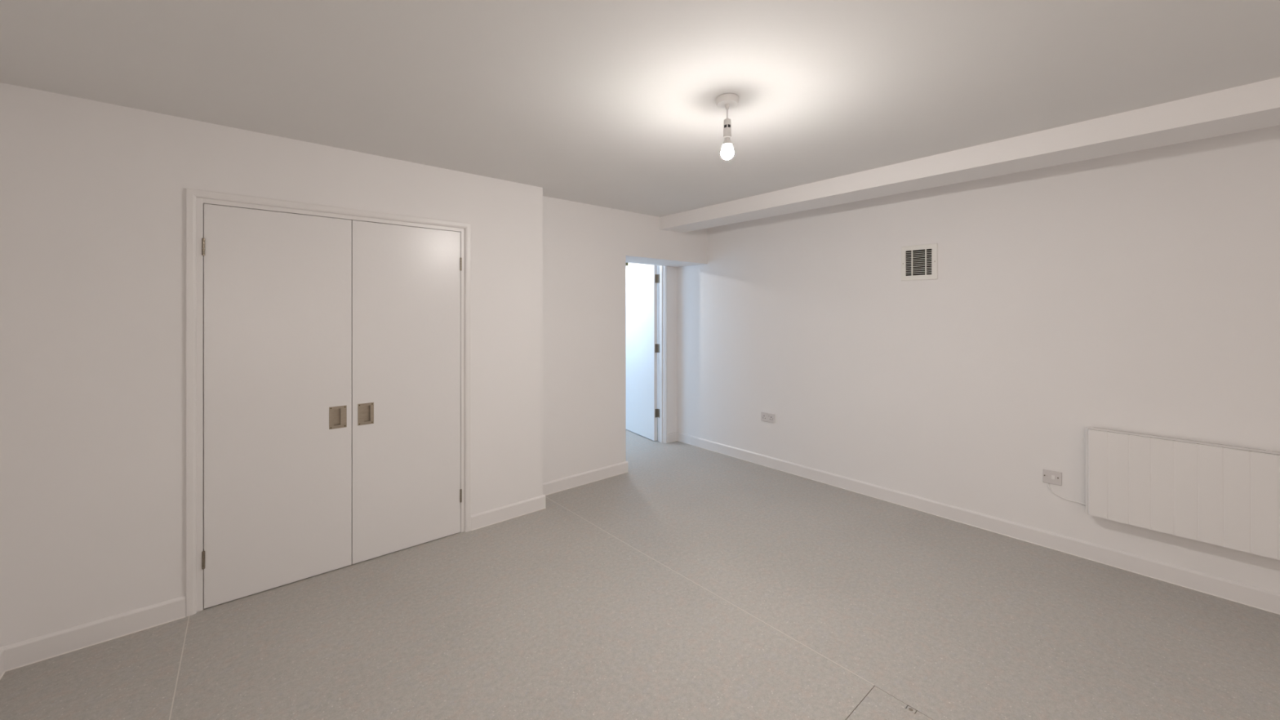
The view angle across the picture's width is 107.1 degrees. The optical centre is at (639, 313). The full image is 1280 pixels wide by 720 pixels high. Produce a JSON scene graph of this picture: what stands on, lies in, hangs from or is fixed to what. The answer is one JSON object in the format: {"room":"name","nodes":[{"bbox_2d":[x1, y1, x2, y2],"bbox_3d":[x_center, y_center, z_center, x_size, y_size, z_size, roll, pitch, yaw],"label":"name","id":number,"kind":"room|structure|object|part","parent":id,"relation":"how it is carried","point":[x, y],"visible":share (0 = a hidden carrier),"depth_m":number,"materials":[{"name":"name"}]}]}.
{"room":"empty room","nodes":[
{"label":"empty room","id":0,"kind":"room"},
{"bbox_2d":[0,82,542,647],"bbox_3d":[-1.937,0.267,3.067,2.548,2.467,0.682,0,0,-41],"label":"wall","id":1,"kind":"structure","parent":0,"point":[92,193],"depth_m":2.21,"materials":[{"name":"paint"}]},
{"bbox_2d":[0,595,185,671],"bbox_3d":[-2.462,1.450,2.155,0.564,0.100,0.020,0,0,-41],"label":"baseboard","id":2,"kind":"structure","parent":1,"relation":"attached to","point":[20,654],"depth_m":2.13,"materials":[{"name":"white paint"}]},
{"bbox_2d":[201,204,351,608],"bbox_3d":[-1.973,0.470,2.609,0.654,2.048,0.054,0,0,-41],"label":"door","id":3,"kind":"structure","parent":1,"relation":"in","point":[277,286],"depth_m":2.58,"materials":[{"name":"paint"}]},
{"bbox_3d":[-1.766,0.609,2.763,0.087,0.129,0.002,0,0,-41],"label":"flush handle","id":4,"kind":"part","parent":3,"relation":"part of","materials":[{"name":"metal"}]},
{"bbox_2d":[185,187,471,617],"bbox_3d":[-1.752,0.441,2.851,1.422,2.118,0.147,0,0,-41],"label":"door frame","id":5,"kind":"structure","parent":1,"relation":"attached to","point":[195,199],"depth_m":2.38,"materials":[{"name":"white paint"}]},
{"bbox_2d":[351,220,462,564],"bbox_3d":[-1.477,0.470,3.035,0.647,2.048,0.054,0,0,-41],"label":"door","id":6,"kind":"structure","parent":1,"relation":"in","point":[406,492],"depth_m":3.00,"materials":[{"name":"paint"}]},
{"bbox_3d":[-1.657,0.609,2.857,0.085,0.129,0.002,0,0,-41],"label":"flush handle","id":7,"kind":"part","parent":6,"relation":"part of","materials":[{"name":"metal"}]},
{"bbox_2d":[471,461,627,530],"bbox_3d":[-0.790,1.450,4.041,1.586,0.100,0.706,0,0,-41],"label":"baseboard","id":8,"kind":"structure","parent":1,"relation":"attached to","point":[488,517],"depth_m":3.62,"materials":[{"name":"white paint"}]},
{"bbox_2d":[667,266,676,433],"bbox_3d":[-0.255,0.267,5.062,3.794,2.467,0.115,0,0,-41],"label":"wall","id":9,"kind":"structure","parent":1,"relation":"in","point":[672,271],"depth_m":5.53,"materials":[{"name":"paint"}]},
{"bbox_2d":[667,431,676,443],"bbox_3d":[0.377,1.450,5.515,0.143,0.100,0.020,0,0,-41],"label":"baseboard","id":10,"kind":"structure","parent":9,"relation":"attached to","point":[672,437],"depth_m":5.51,"materials":[{"name":"white paint"}]},
{"bbox_2d":[542,195,707,483],"bbox_3d":[-0.230,0.267,4.695,2.164,2.467,0.474,0,0,-41],"label":"wall","id":11,"kind":"structure","parent":0,"point":[587,248],"depth_m":4.19,"materials":[{"name":"paint"}]},
{"bbox_2d":[626,262,657,440],"bbox_3d":[-0.035,0.423,5.876,0.065,2.138,0.848,0,0,-32],"label":"door","id":12,"kind":"structure","parent":11,"relation":"in","point":[642,279],"depth_m":5.76,"materials":[{"name":"paint"}]},
{"bbox_2d":[657,265,667,443],"bbox_3d":[-0.069,0.406,5.211,0.928,2.189,0.132,0,0,-41],"label":"door frame","id":13,"kind":"structure","parent":11,"relation":"attached to","point":[662,270],"depth_m":5.47,"materials":[{"name":"white paint"}]},
{"bbox_3d":[-0.031,0.478,5.167,0.928,2.045,0.016,0,0,-41],"label":"architrave","id":14,"kind":"part","parent":13,"relation":"part of","materials":[{"name":"white paint"}]},
{"bbox_2d":[0,417,1279,719],"bbox_3d":[0.259,1.560,2.923,6.000,0.120,10.100,0,0,-41],"label":"floor","id":15,"kind":"structure","parent":0,"point":[691,582],"depth_m":2.24,"materials":[{"name":"grey carpet"}]},
{"bbox_2d":[845,685,933,719],"bbox_3d":[0.912,1.517,1.481,0.602,0.035,0.600,0,0,-41],"label":"floor hatch","id":16,"kind":"object","parent":15,"relation":"on","point":[877,704],"visible":1,"depth_m":1.79,"materials":[{"name":"grey plastic"}]},
{"bbox_2d":[0,0,1279,217],"bbox_3d":[0.259,-1.017,2.923,6.000,0.100,10.100,0,0,-41],"label":"ceiling","id":17,"kind":"structure","parent":0,"point":[610,104],"depth_m":1.91,"materials":[{"name":"paint"}]},
{"bbox_2d":[715,93,738,159],"bbox_3d":[0.393,-0.830,2.125,0.103,0.275,0.103,0,0,-41],"label":"pendant bulb","id":18,"kind":"object","parent":17,"relation":"hanging from","point":[726,101],"visible":1,"depth_m":2.11,"materials":[{"name":"white plastic"}]},
{"bbox_3d":[0.393,-0.774,2.125,0.043,0.034,0.043,0,0,-41],"label":"bulb","id":19,"kind":"part","parent":18,"relation":"part of","materials":[{"name":"white plastic"}]},
{"bbox_2d":[659,76,1279,232],"bbox_3d":[2.394,-0.905,2.434,0.309,0.124,6.376,0,0,-41],"label":"beam","id":20,"kind":"structure","parent":17,"relation":"attached to","point":[1255,105],"depth_m":2.57,"materials":[{"name":"paint"}]},
{"bbox_2d":[657,265,657,408],"bbox_3d":[0.154,0.267,7.422,0.100,2.467,2.935,0,0,-41],"label":"wall","id":21,"kind":"structure","parent":0,"point":[657,265],"depth_m":7.21,"materials":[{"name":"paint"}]},
{"bbox_2d":[676,124,1279,593],"bbox_3d":[2.743,0.267,3.046,0.200,2.467,6.850,0,0,-41],"label":"wall","id":22,"kind":"structure","parent":0,"point":[1135,291],"depth_m":3.16,"materials":[{"name":"paint"}]},
{"bbox_2d":[760,412,774,422],"bbox_3d":[1.249,1.020,4.621,0.014,0.086,0.153,0,0,-41],"label":"double socket","id":23,"kind":"object","parent":22,"relation":"attached to","point":[767,417],"visible":1,"depth_m":4.62,"materials":[{"name":"plastic"}]},
{"bbox_2d":[901,243,937,280],"bbox_3d":[2.169,-0.386,3.639,0.126,0.266,0.252,0,0,-41],"label":"air vent","id":24,"kind":"object","parent":22,"relation":"in","point":[918,262],"visible":1,"depth_m":3.64,"materials":[{"name":"white plastic"}]},
{"bbox_2d":[676,431,1279,614],"bbox_3d":[2.660,1.450,2.974,0.020,0.100,6.850,0,0,-41],"label":"baseboard","id":25,"kind":"structure","parent":22,"relation":"attached to","point":[1240,593],"depth_m":3.06,"materials":[{"name":"white paint"}]},
{"bbox_2d":[1043,469,1061,485],"bbox_3d":[2.629,1.050,3.014,0.015,0.090,0.090,0,0,-41],"label":"socket","id":26,"kind":"object","parent":22,"relation":"attached to","point":[1051,477],"visible":1,"depth_m":3.01,"materials":[{"name":"plastic"}]},
{"bbox_2d":[1048,426,1279,559],"bbox_3d":[3.038,0.947,2.471,0.101,0.511,1.394,0,0,-41],"label":"wall heater","id":27,"kind":"object","parent":22,"relation":"attached to","point":[1224,495],"visible":1,"depth_m":2.52,"materials":[{"name":"metal"}]},
{"bbox_3d":[3.097,0.947,2.400,0.062,0.510,1.210,0,0,-41],"label":"casing","id":28,"kind":"part","parent":27,"relation":"part of","materials":[{"name":"metal"}]},
{"bbox_3d":[3.126,0.709,2.429,0.020,0.030,1.172,0,0,-41],"label":"mounting rail","id":29,"kind":"part","parent":27,"relation":"part of","materials":[{"name":"white metal"}]},
{"bbox_3d":[-0.940,0.266,-0.128,0.100,2.467,6.830,0,0,-41],"label":"wall","id":30,"kind":"structure","parent":0,"visible":0},
{"bbox_2d":[0,648,4,679],"bbox_3d":[-0.668,1.450,-0.354,0.020,0.100,6.132,0,0,-41],"label":"baseboard","id":31,"kind":"structure","parent":30,"relation":"attached to","point":[2,651],"depth_m":1.96,"materials":[{"name":"white paint"}]}
]}

